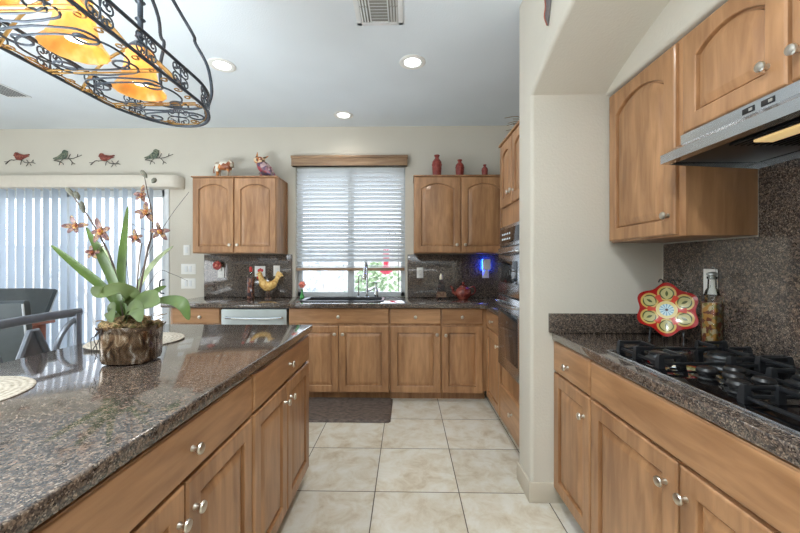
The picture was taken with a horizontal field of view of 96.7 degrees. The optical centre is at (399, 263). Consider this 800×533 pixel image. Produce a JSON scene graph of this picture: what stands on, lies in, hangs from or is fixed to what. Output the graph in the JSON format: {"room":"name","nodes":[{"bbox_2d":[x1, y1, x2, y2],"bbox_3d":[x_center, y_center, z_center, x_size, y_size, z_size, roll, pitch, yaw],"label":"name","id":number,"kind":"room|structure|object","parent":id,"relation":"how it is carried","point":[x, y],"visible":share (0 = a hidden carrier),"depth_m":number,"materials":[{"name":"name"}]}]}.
{"room":"kitchen","nodes":[
{"label":"kitchen","id":0,"kind":"room"},
{"bbox_2d":[0,126,513,323],"bbox_3d":[-2.275,-0.120,4.053,8.100,2.800,0.160,0,0,1],"label":"wall","id":1,"kind":"structure","parent":0,"point":[195,151],"depth_m":3.97,"materials":[{"name":"paint"}]},
{"bbox_2d":[5,152,32,165],"bbox_3d":[-4.271,-1.175,3.996,0.352,0.159,0.016,0,0,1],"label":"wall art","id":2,"kind":"object","parent":1,"relation":"attached to","point":[16,155],"visible":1,"depth_m":4.00,"materials":[{"name":"orange paint"}]},
{"bbox_2d":[53,150,80,164],"bbox_3d":[-3.725,-1.193,3.986,0.325,0.172,0.016,0,0,1],"label":"wall art","id":3,"kind":"object","parent":1,"relation":"attached to","point":[63,155],"visible":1,"depth_m":3.98,"materials":[{"name":"green metal"}]},
{"bbox_2d":[6,190,163,349],"bbox_3d":[-3.800,0.220,4.064,2.350,2.120,0.115,0,0,1],"label":"door","id":4,"kind":"structure","parent":1,"relation":"in","point":[156,193],"depth_m":4.09,"materials":[{"name":"white glass"}]},
{"bbox_2d":[0,175,184,350],"bbox_3d":[-3.788,0.140,3.925,2.780,2.200,0.149,0,0,1],"label":"vertical blind","id":5,"kind":"object","parent":1,"relation":"attached to","point":[28,183],"visible":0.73,"depth_m":3.91,"materials":[{"name":"white plastic"}]},
{"bbox_2d":[89,153,118,166],"bbox_3d":[-3.301,-1.160,3.978,0.352,0.159,0.016,0,0,1],"label":"wall art","id":6,"kind":"object","parent":1,"relation":"attached to","point":[101,156],"visible":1,"depth_m":3.98,"materials":[{"name":"orange paint"}]},
{"bbox_2d":[144,149,172,163],"bbox_3d":[-2.690,-1.196,3.966,0.325,0.172,0.016,0,0,1],"label":"wall art","id":7,"kind":"object","parent":1,"relation":"attached to","point":[155,153],"visible":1,"depth_m":3.97,"materials":[{"name":"green metal"}]},
{"bbox_2d":[164,189,168,323],"bbox_3d":[-2.602,0.210,3.973,0.050,2.140,0.012,0,0,1],"label":"trim","id":8,"kind":"structure","parent":1,"relation":"attached to","point":[166,191],"depth_m":3.97,"materials":[{"name":"white plastic"}]},
{"bbox_2d":[183,245,189,254],"bbox_3d":[-2.379,-0.156,3.969,0.072,0.116,0.009,0,0,1],"label":"light switch","id":9,"kind":"object","parent":1,"relation":"attached to","point":[186,248],"visible":1,"depth_m":3.97,"materials":[{"name":"white plastic"}]},
{"bbox_2d":[181,278,195,288],"bbox_3d":[-2.359,0.217,3.969,0.165,0.116,0.009,0,0,1],"label":"light switch","id":10,"kind":"object","parent":1,"relation":"attached to","point":[188,283],"visible":1,"depth_m":3.97,"materials":[{"name":"white plastic"}]},
{"bbox_2d":[181,264,195,273],"bbox_3d":[-2.359,0.056,3.969,0.165,0.116,0.009,0,0,1],"label":"light switch","id":11,"kind":"object","parent":1,"relation":"attached to","point":[185,268],"visible":1,"depth_m":3.97,"materials":[{"name":"white plastic"}]},
{"bbox_2d":[191,176,287,253],"bbox_3d":[-1.692,-0.505,3.782,0.889,0.790,0.361,0,0,1],"label":"upper cabinet","id":12,"kind":"object","parent":1,"relation":"attached to","point":[232,214],"visible":1,"depth_m":3.64,"materials":[{"name":"brown wood"}]},
{"bbox_2d":[213,159,233,175],"bbox_3d":[-1.858,-0.998,3.760,0.246,0.194,0.115,0,0,1],"label":"cow figurine","id":13,"kind":"object","parent":12,"relation":"on","point":[227,166],"visible":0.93,"depth_m":3.74,"materials":[{"name":"white ceramic"}]},
{"bbox_2d":[254,152,275,175],"bbox_3d":[-1.423,-1.037,3.748,0.228,0.289,0.120,0,0,1],"label":"owl figurine","id":14,"kind":"object","parent":12,"relation":"on","point":[265,169],"visible":0.81,"depth_m":3.72,"materials":[{"name":"ceramic"}]},
{"bbox_2d":[204,255,291,296],"bbox_3d":[-1.685,0.131,3.951,0.981,0.471,0.019,0,0,1],"label":"backsplash","id":15,"kind":"structure","parent":1,"relation":"attached to","point":[236,267],"depth_m":3.94,"materials":[{"name":"brown stone"}]},
{"bbox_2d":[212,261,221,270],"bbox_3d":[-2.010,0.021,3.912,0.098,0.108,0.043,0,0,-16],"label":"night light","id":16,"kind":"object","parent":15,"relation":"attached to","point":[216,265],"visible":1,"depth_m":3.90,"materials":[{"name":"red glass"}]},
{"bbox_2d":[218,267,223,277],"bbox_3d":[-1.982,0.095,3.942,0.072,0.116,0.009,0,0,1],"label":"wall outlet","id":17,"kind":"object","parent":15,"relation":"attached to","point":[220,273],"visible":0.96,"depth_m":3.94,"materials":[{"name":"white plastic"}]},
{"bbox_2d":[255,266,264,275],"bbox_3d":[-1.547,0.080,3.934,0.118,0.116,0.009,0,0,1],"label":"wall outlet","id":18,"kind":"object","parent":15,"relation":"attached to","point":[256,267],"visible":0.42,"depth_m":3.93,"materials":[{"name":"white plastic"}]},
{"bbox_2d":[273,266,279,275],"bbox_3d":[-1.362,0.075,3.931,0.072,0.116,0.009,0,0,1],"label":"light switch","id":19,"kind":"object","parent":15,"relation":"attached to","point":[275,268],"visible":0.8,"depth_m":3.93,"materials":[{"name":"white plastic"}]},
{"bbox_2d":[297,296,404,296],"bbox_3d":[-0.551,0.375,3.982,1.220,0.020,0.087,0,0,1],"label":"trim","id":20,"kind":"structure","parent":1,"relation":"attached to","point":[297,296],"depth_m":4.00,"materials":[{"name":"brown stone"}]},
{"bbox_2d":[298,168,404,295],"bbox_3d":[-0.550,-0.357,4.045,1.220,1.445,0.062,0,0,1],"label":"window","id":21,"kind":"structure","parent":1,"relation":"in","point":[351,274],"depth_m":4.02,"materials":[{"name":"grey metal"}]},
{"bbox_2d":[291,155,407,270],"bbox_3d":[-0.554,-0.556,3.935,1.282,1.260,0.128,0,0,1],"label":"horizontal blind","id":22,"kind":"object","parent":21,"relation":"attached to","point":[326,194],"visible":1,"depth_m":3.97,"materials":[{"name":"white plastic"}]},
{"bbox_2d":[408,254,500,296],"bbox_3d":[0.761,0.131,3.906,1.357,0.471,0.019,0,0,1],"label":"backsplash","id":23,"kind":"structure","parent":1,"relation":"attached to","point":[455,269],"depth_m":3.90,"materials":[{"name":"brown stone"}]},
{"bbox_2d":[417,267,422,277],"bbox_3d":[0.219,0.095,3.901,0.072,0.116,0.009,0,0,1],"label":"wall outlet","id":24,"kind":"object","parent":23,"relation":"attached to","point":[419,269],"visible":1,"depth_m":3.90,"materials":[{"name":"white plastic"}]},
{"bbox_2d":[482,269,488,277],"bbox_3d":[0.934,0.095,3.888,0.072,0.116,0.009,0,0,1],"label":"wall outlet","id":25,"kind":"object","parent":23,"relation":"attached to","point":[484,275],"visible":0.81,"depth_m":3.89,"materials":[{"name":"white plastic"}]},
{"bbox_2d":[482,259,490,272],"bbox_3d":[0.933,0.022,3.850,0.087,0.155,0.065,0,0,1],"label":"plug","id":26,"kind":"object","parent":25,"relation":"attached to","point":[486,263],"visible":1,"depth_m":3.82,"materials":[{"name":"white plastic"}]},
{"bbox_2d":[413,175,501,253],"bbox_3d":[0.622,-0.505,3.739,0.967,0.790,0.361,0,0,1],"label":"upper cabinet","id":27,"kind":"object","parent":1,"relation":"attached to","point":[453,214],"visible":0.92,"depth_m":3.59,"materials":[{"name":"brown wood"}]},
{"bbox_2d":[432,154,441,174],"bbox_3d":[0.386,-1.020,3.728,0.110,0.239,0.107,0,0,1],"label":"vase","id":28,"kind":"object","parent":27,"relation":"on","point":[436,164],"visible":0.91,"depth_m":3.69,"materials":[{"name":"ceramic"}]},
{"bbox_2d":[455,159,463,174],"bbox_3d":[0.625,-0.995,3.724,0.096,0.189,0.094,0,0,1],"label":"vase","id":29,"kind":"object","parent":27,"relation":"on","point":[459,167],"visible":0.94,"depth_m":3.69,"materials":[{"name":"ceramic"}]},
{"bbox_2d":[481,164,487,174],"bbox_3d":[0.885,-0.969,3.719,0.070,0.136,0.068,0,0,1],"label":"vase","id":30,"kind":"object","parent":27,"relation":"on","point":[484,170],"visible":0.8,"depth_m":3.69,"materials":[{"name":"ceramic"}]},
{"bbox_2d":[0,0,521,128],"bbox_3d":[-2.360,-1.570,-0.506,8.100,0.100,9.300,0,0,1],"label":"ceiling","id":31,"kind":"structure","parent":0,"point":[298,63],"depth_m":2.77,"materials":[{"name":"paint"}]},
{"bbox_2d":[0,83,31,97],"bbox_3d":[-3.463,-1.516,2.830,0.210,0.008,0.830,0,0,1],"label":"ceiling vent","id":32,"kind":"object","parent":31,"relation":"in","point":[5,90],"visible":1,"depth_m":3.16,"materials":[{"name":"white metal"}]},
{"bbox_2d":[0,0,212,127],"bbox_3d":[-1.052,-1.097,1.142,0.418,0.843,1.262,0,0,1],"label":"chandelier","id":33,"kind":"object","parent":31,"relation":"hanging from","point":[71,32],"visible":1,"depth_m":1.23,"materials":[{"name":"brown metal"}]},
{"bbox_2d":[207,58,235,72],"bbox_3d":[-1.360,-1.515,2.720,0.198,0.010,0.198,0,0,1],"label":"recessed light","id":34,"kind":"object","parent":31,"relation":"in","point":[219,64],"visible":1,"depth_m":2.71,"materials":[{"name":"white plastic"}]},
{"bbox_2d":[334,111,352,118],"bbox_3d":[-0.577,-1.515,3.631,0.198,0.010,0.198,0,0,1],"label":"recessed light","id":35,"kind":"object","parent":31,"relation":"in","point":[339,114],"visible":1,"depth_m":3.62,"materials":[{"name":"white plastic"}]},
{"bbox_2d":[353,0,402,25],"bbox_3d":[-0.127,-1.512,2.089,0.288,0.015,0.333,0,0,1],"label":"ceiling vent","id":36,"kind":"object","parent":31,"relation":"in","point":[367,12],"visible":1,"depth_m":2.14,"materials":[{"name":"white metal"}]},
{"bbox_2d":[399,54,425,69],"bbox_3d":[0.094,-1.515,2.679,0.198,0.010,0.198,0,0,1],"label":"recessed light","id":37,"kind":"object","parent":31,"relation":"in","point":[411,62],"visible":1,"depth_m":2.67,"materials":[{"name":"white plastic"}]},
{"bbox_2d":[277,391,583,532],"bbox_3d":[-2.360,1.330,-0.506,8.100,0.100,9.300,0,0,1],"label":"floor","id":38,"kind":"structure","parent":0,"point":[439,465],"depth_m":2.12,"materials":[{"name":"tile"}]},
{"bbox_2d":[0,300,31,362],"bbox_3d":[-2.559,0.750,2.340,0.624,1.061,0.687,0,0,1],"label":"dining chair","id":39,"kind":"object","parent":38,"relation":"on","point":[11,338],"visible":0.09,"depth_m":2.14,"materials":[{"name":"grey leather"}]},
{"bbox_2d":[0,288,57,314],"bbox_3d":[-3.838,0.765,3.360,0.786,1.031,0.657,0,0,1],"label":"dining chair","id":40,"kind":"object","parent":38,"relation":"on","point":[41,300],"visible":0.34,"depth_m":3.60,"materials":[{"name":"grey leather"}]},
{"bbox_2d":[0,308,82,362],"bbox_3d":[-1.434,0.752,1.563,0.446,1.056,0.499,0,0,1],"label":"bar stool","id":41,"kind":"object","parent":38,"relation":"on","point":[34,342],"visible":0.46,"depth_m":1.61,"materials":[{"name":"grey metal"}]},
{"bbox_2d":[32,320,54,339],"bbox_3d":[-3.880,0.887,3.017,1.330,0.785,0.630,0,0,1],"label":"dining table","id":42,"kind":"object","parent":38,"relation":"on","point":[42,325],"visible":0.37,"depth_m":3.23,"materials":[{"name":"brown wood"}]},
{"bbox_2d":[29,376,251,532],"bbox_3d":[-0.852,0.844,0.939,0.651,0.873,0.804,0,0,1],"label":"base cabinet","id":43,"kind":"object","parent":38,"relation":"on","point":[197,477],"visible":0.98,"depth_m":0.94,"materials":[{"name":"brown wood"}]},
{"bbox_2d":[0,324,311,532],"bbox_3d":[-1.013,0.386,1.114,0.933,0.040,2.090,0,0,1],"label":"countertop","id":44,"kind":"structure","parent":43,"relation":"on","point":[82,420],"depth_m":0.92,"materials":[{"name":"brown stone"}]},
{"bbox_2d":[0,376,35,400],"bbox_3d":[-1.257,0.363,0.959,0.390,0.004,0.390,0,0,1],"label":"placemat","id":45,"kind":"object","parent":44,"relation":"on","point":[10,386],"visible":1,"depth_m":1.06,"materials":[{"name":"beige wicker"}]},
{"bbox_2d":[51,170,190,364],"bbox_3d":[-1.001,0.003,1.341,0.507,0.724,0.291,0,0,-5],"label":"potted orchid","id":46,"kind":"object","parent":44,"relation":"on","point":[128,336],"visible":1,"depth_m":1.29,"materials":[{"name":"green plant"}]},
{"bbox_2d":[83,332,184,349],"bbox_3d":[-1.254,0.363,1.698,0.390,0.004,0.390,0,0,1],"label":"placemat","id":47,"kind":"object","parent":44,"relation":"on","point":[168,337],"visible":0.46,"depth_m":1.71,"materials":[{"name":"beige wicker"}]},
{"bbox_2d":[171,308,222,323],"bbox_3d":[-1.921,0.844,3.621,0.483,0.873,0.631,0,0,1],"label":"base cabinet","id":48,"kind":"object","parent":38,"relation":"on","point":[198,315],"visible":0.12,"depth_m":3.34,"materials":[{"name":"brown wood"}]},
{"bbox_2d":[221,308,288,324],"bbox_3d":[-1.359,0.801,3.593,0.626,0.778,0.646,0,0,1],"label":"dishwasher","id":49,"kind":"object","parent":38,"relation":"on","point":[230,316],"visible":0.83,"depth_m":3.32,"materials":[{"name":"silver metal"}]},
{"bbox_2d":[248,335,308,532],"bbox_3d":[-0.838,0.844,1.730,0.651,0.873,0.770,0,0,1],"label":"base cabinet","id":50,"kind":"object","parent":38,"relation":"on","point":[279,416],"visible":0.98,"depth_m":1.60,"materials":[{"name":"brown wood"}]},
{"bbox_2d":[289,308,389,397],"bbox_3d":[-0.563,0.844,3.596,0.948,0.873,0.631,0,0,1],"label":"base cabinet","id":51,"kind":"object","parent":38,"relation":"on","point":[349,348],"visible":0.86,"depth_m":3.31,"materials":[{"name":"brown wood"}]},
{"bbox_2d":[160,297,497,315],"bbox_3d":[-0.400,0.386,3.348,3.657,0.040,1.176,0,0,1],"label":"countertop","id":52,"kind":"structure","parent":51,"relation":"on","point":[488,303],"depth_m":3.30,"materials":[{"name":"brown stone"}]},
{"bbox_2d":[247,267,253,298],"bbox_3d":[-1.571,0.198,3.750,0.056,0.335,0.056,0,0,1],"label":"bottle","id":53,"kind":"object","parent":52,"relation":"on","point":[250,280],"visible":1,"depth_m":3.72,"materials":[{"name":"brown glass"}]},
{"bbox_2d":[256,268,282,298],"bbox_3d":[-1.381,0.205,3.766,0.296,0.323,0.098,0,0,1],"label":"rooster figurine","id":54,"kind":"object","parent":52,"relation":"on","point":[266,285],"visible":1,"depth_m":3.75,"materials":[{"name":"ceramic"}]},
{"bbox_2d":[299,281,305,297],"bbox_3d":[-1.043,0.276,3.795,0.060,0.181,0.053,0,0,42],"label":"bud vase","id":55,"kind":"object","parent":52,"relation":"on","point":[301,284],"visible":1,"depth_m":3.79,"materials":[{"name":"green glass"}]},
{"bbox_2d":[300,297,384,301],"bbox_3d":[-0.573,0.455,3.631,0.830,0.201,0.410,0,0,1],"label":"sink","id":56,"kind":"object","parent":52,"relation":"in","point":[309,299],"visible":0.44,"depth_m":3.80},
{"bbox_2d":[357,275,361,296],"bbox_3d":[-0.431,0.241,3.841,0.035,0.250,0.093,0,0,-38],"label":"tap","id":57,"kind":"object","parent":52,"relation":"on","point":[359,275],"visible":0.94,"depth_m":3.86,"materials":[{"name":"silver metal"}]},
{"bbox_2d":[363,260,374,296],"bbox_3d":[-0.362,0.162,3.804,0.110,0.408,0.184,0,0,32],"label":"kitchen faucet","id":58,"kind":"object","parent":52,"relation":"on","point":[365,269],"visible":0.98,"depth_m":3.85,"materials":[{"name":"silver metal"}]},
{"bbox_2d":[372,281,378,296],"bbox_3d":[-0.263,0.277,3.841,0.053,0.178,0.093,0,0,12],"label":"soap dispenser","id":59,"kind":"object","parent":52,"relation":"on","point":[376,293],"visible":0.92,"depth_m":3.84,"materials":[{"name":"silver metal"}]},
{"bbox_2d":[436,274,446,298],"bbox_3d":[0.431,0.233,3.747,0.113,0.265,0.100,0,0,1],"label":"bottle","id":60,"kind":"object","parent":52,"relation":"on","point":[441,293],"visible":1,"depth_m":3.71,"materials":[{"name":"clear glass"}]},
{"bbox_2d":[450,282,475,299],"bbox_3d":[0.654,0.276,3.708,0.220,0.178,0.177,0,0,39],"label":"teapot","id":61,"kind":"object","parent":52,"relation":"on","point":[463,292],"visible":1,"depth_m":3.66,"materials":[{"name":"red ceramic"}]},
{"bbox_2d":[309,397,392,422],"bbox_3d":[-0.517,1.270,3.127,0.890,0.018,0.510,0,0,1],"label":"floor mat","id":62,"kind":"object","parent":38,"relation":"on","point":[321,409],"visible":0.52,"depth_m":3.07,"materials":[{"name":"fabric"}]},
{"bbox_2d":[390,308,440,397],"bbox_3d":[0.150,0.844,3.583,0.474,0.873,0.631,0,0,1],"label":"base cabinet","id":63,"kind":"object","parent":38,"relation":"on","point":[415,333],"visible":0.97,"depth_m":3.30,"materials":[{"name":"brown wood"}]},
{"bbox_2d":[440,308,487,398],"bbox_3d":[0.610,0.844,3.574,0.442,0.873,0.631,0,0,1],"label":"base cabinet","id":64,"kind":"object","parent":38,"relation":"on","point":[463,330],"visible":0.96,"depth_m":3.29,"materials":[{"name":"brown wood"}]},
{"bbox_2d":[486,310,501,416],"bbox_3d":[1.075,0.844,3.002,0.651,0.873,0.536,0,0,1],"label":"base cabinet","id":65,"kind":"object","parent":38,"relation":"on","point":[493,367],"visible":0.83,"depth_m":3.00,"materials":[{"name":"brown wood"}]},
{"bbox_2d":[498,120,518,446],"bbox_3d":[1.070,0.186,2.431,0.681,2.187,0.610,0,0,1],"label":"tall cabinet","id":66,"kind":"object","parent":38,"relation":"on","point":[509,147],"visible":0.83,"depth_m":2.47,"materials":[{"name":"brown wood"}]},
{"bbox_2d":[494,221,518,383],"bbox_3d":[1.011,0.247,2.429,0.634,1.045,0.560,0,0,1],"label":"double wall oven","id":67,"kind":"object","parent":66,"relation":"in","point":[507,301],"visible":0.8,"depth_m":2.42,"materials":[{"name":"silver metal"}]},
{"bbox_2d":[506,116,518,130],"bbox_3d":[0.835,-0.979,2.544,0.166,0.147,0.139,0,0,-19],"label":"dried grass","id":68,"kind":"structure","parent":66,"relation":"on","point":[512,116],"depth_m":2.55,"materials":[{"name":"brown plant"}]},
{"bbox_2d":[554,341,593,532],"bbox_3d":[1.088,0.844,1.716,0.601,0.873,0.379,0,0,1],"label":"base cabinet","id":69,"kind":"object","parent":38,"relation":"on","point":[572,378],"visible":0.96,"depth_m":1.69,"materials":[{"name":"brown wood"}]},
{"bbox_2d":[591,361,799,532],"bbox_3d":[1.075,0.844,1.043,0.601,0.873,0.963,0,0,1],"label":"base cabinet","id":70,"kind":"object","parent":38,"relation":"on","point":[658,465],"visible":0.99,"depth_m":1.05,"materials":[{"name":"brown wood"}]},
{"bbox_2d":[552,333,799,466],"bbox_3d":[1.085,0.386,0.885,0.577,0.040,2.047,0,0,1],"label":"countertop","id":71,"kind":"structure","parent":70,"relation":"on","point":[782,443],"depth_m":1.05,"materials":[{"name":"brown stone"}]},
{"bbox_2d":[649,278,684,346],"bbox_3d":[1.251,0.218,1.671,0.136,0.297,0.156,0,0,38],"label":"plate stand","id":72,"kind":"object","parent":71,"relation":"on","point":[650,328],"visible":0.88,"depth_m":1.67,"materials":[{"name":"metal"}]},
{"bbox_2d":[637,282,698,336],"bbox_3d":[1.259,0.213,1.681,0.232,0.250,0.072,0,0,32],"label":"platter","id":73,"kind":"object","parent":72,"relation":"on","point":[667,309],"visible":1,"depth_m":1.69,"materials":[{"name":"multicoloured ceramic"}]},
{"bbox_2d":[607,340,799,435],"bbox_3d":[1.094,0.338,1.018,0.482,0.054,0.925,0,0,1],"label":"gas cooktop","id":74,"kind":"object","parent":71,"relation":"in","point":[766,388],"visible":1,"depth_m":1.11,"materials":[{"name":"black metal"}]},
{"bbox_2d":[701,267,723,346],"bbox_3d":[1.330,0.188,1.518,0.060,0.353,0.060,0,0,-19],"label":"oil bottle","id":75,"kind":"object","parent":71,"relation":"on","point":[711,312],"visible":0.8,"depth_m":1.50,"materials":[{"name":"clear glass"}]},
{"bbox_2d":[519,0,757,481],"bbox_3d":[1.175,-0.120,-0.497,1.032,2.800,9.150,0,0,1],"label":"wall","id":76,"kind":"structure","parent":0,"point":[570,68],"depth_m":1.91,"materials":[{"name":"paint"}]},
{"bbox_2d":[517,461,563,502],"bbox_3d":[0.785,1.226,2.012,0.184,0.108,0.217,0,0,1],"label":"baseboard","id":77,"kind":"structure","parent":76,"relation":"attached to","point":[535,492],"depth_m":1.91,"materials":[{"name":"beige paint"}]},
{"bbox_2d":[544,0,551,25],"bbox_3d":[0.685,-1.238,1.663,0.027,0.246,0.081,0,0,1],"label":"wall art","id":78,"kind":"object","parent":76,"relation":"attached to","point":[547,2],"visible":1,"depth_m":1.67,"materials":[{"name":"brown metal"}]},
{"bbox_2d":[548,313,657,332],"bbox_3d":[1.095,0.315,1.899,0.596,0.102,0.019,0,0,1],"label":"backsplash","id":79,"kind":"structure","parent":76,"relation":"attached to","point":[557,322],"depth_m":1.89,"materials":[{"name":"brown stone"}]},
{"bbox_2d":[609,38,757,242],"bbox_3d":[1.236,-0.504,1.642,0.329,0.784,0.504,0,0,1],"label":"upper cabinet","id":80,"kind":"object","parent":76,"relation":"attached to","point":[650,201],"visible":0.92,"depth_m":1.50,"materials":[{"name":"brown wood"}]},
{"bbox_2d":[663,158,799,366],"bbox_3d":[1.380,-0.057,0.879,0.012,0.926,2.010,0,0,1],"label":"backsplash","id":81,"kind":"structure","parent":76,"relation":"attached to","point":[759,277],"depth_m":1.36,"materials":[{"name":"brown stone"}]},
{"bbox_2d":[703,269,717,293],"bbox_3d":[1.383,0.080,1.587,0.009,0.116,0.072,0,0,1],"label":"wall outlet","id":82,"kind":"object","parent":81,"relation":"attached to","point":[712,290],"visible":0.52,"depth_m":1.59,"materials":[{"name":"white plastic"}]},
{"bbox_2d":[706,283,712,289],"bbox_3d":[1.380,0.101,1.587,0.003,0.028,0.034,0,0,1],"label":"socket","id":83,"kind":"object","parent":82,"relation":"attached to","point":[710,284],"depth_m":1.58,"materials":[{"name":"white plastic"}]},
{"bbox_2d":[683,0,799,133],"bbox_3d":[1.224,-0.697,1.000,0.329,0.398,0.773,0,0,1],"label":"upper cabinet","id":84,"kind":"object","parent":76,"relation":"attached to","point":[744,52],"visible":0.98,"depth_m":1.16,"materials":[{"name":"brown wood"}]},
{"bbox_2d":[660,80,799,168],"bbox_3d":[1.189,-0.432,0.998,0.371,0.130,0.760,0,0,1],"label":"range hood","id":85,"kind":"object","parent":84,"relation":"attached to","point":[764,132],"visible":1,"depth_m":1.15,"materials":[{"name":"silver metal"}]},
{"bbox_2d":[742,105,754,115],"bbox_3d":[1.082,-0.478,1.106,0.003,0.018,0.040,0,0,1],"label":"rocker switch","id":86,"kind":"object","parent":85,"relation":"attached to","point":[747,110],"depth_m":1.11,"materials":[{"name":"black plastic"}]},
{"bbox_2d":[761,95,774,106],"bbox_3d":[1.081,-0.478,1.046,0.003,0.018,0.040,0,0,1],"label":"rocker switch","id":87,"kind":"object","parent":85,"relation":"attached to","point":[769,100],"depth_m":1.04,"materials":[{"name":"black plastic"}]},
{"label":"outside","id":88,"kind":"structure","parent":0,"visible":0},
{"bbox_2d":[84,316,161,342],"bbox_3d":[-2.813,1.390,10.099,26.000,0.100,11.910,0,0,1],"label":"ground","id":89,"kind":"structure","parent":88,"point":[85,317],"depth_m":7.63,"materials":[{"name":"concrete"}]},
{"bbox_2d":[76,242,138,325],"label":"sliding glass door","id":90,"kind":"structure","parent":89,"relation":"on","point":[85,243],"depth_m":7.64,"materials":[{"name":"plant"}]},
{"bbox_2d":[76,245,400,315],"bbox_3d":[-2.831,0.435,9.154,26.000,1.810,0.200,0,0,1],"label":"wall","id":91,"kind":"structure","parent":89,"relation":"on","point":[157,250],"depth_m":9.12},
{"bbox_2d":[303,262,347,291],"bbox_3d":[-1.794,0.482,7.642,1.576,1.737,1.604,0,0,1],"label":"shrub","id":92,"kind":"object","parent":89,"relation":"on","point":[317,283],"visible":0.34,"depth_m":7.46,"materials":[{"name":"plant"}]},
{"bbox_2d":[344,262,400,291],"bbox_3d":[-0.386,0.638,6.647,1.222,1.423,1.062,0,0,1],"label":"shrub","id":93,"kind":"object","parent":89,"relation":"on","point":[362,287],"visible":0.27,"depth_m":6.46,"materials":[{"name":"green plant"}]},
{"bbox_2d":[380,233,398,291],"bbox_3d":[-0.175,0.437,5.188,0.265,1.806,0.199,0,0,31],"label":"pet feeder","id":94,"kind":"object","parent":89,"relation":"on","point":[384,263],"visible":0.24,"depth_m":5.17,"materials":[{"name":"red plastic"}]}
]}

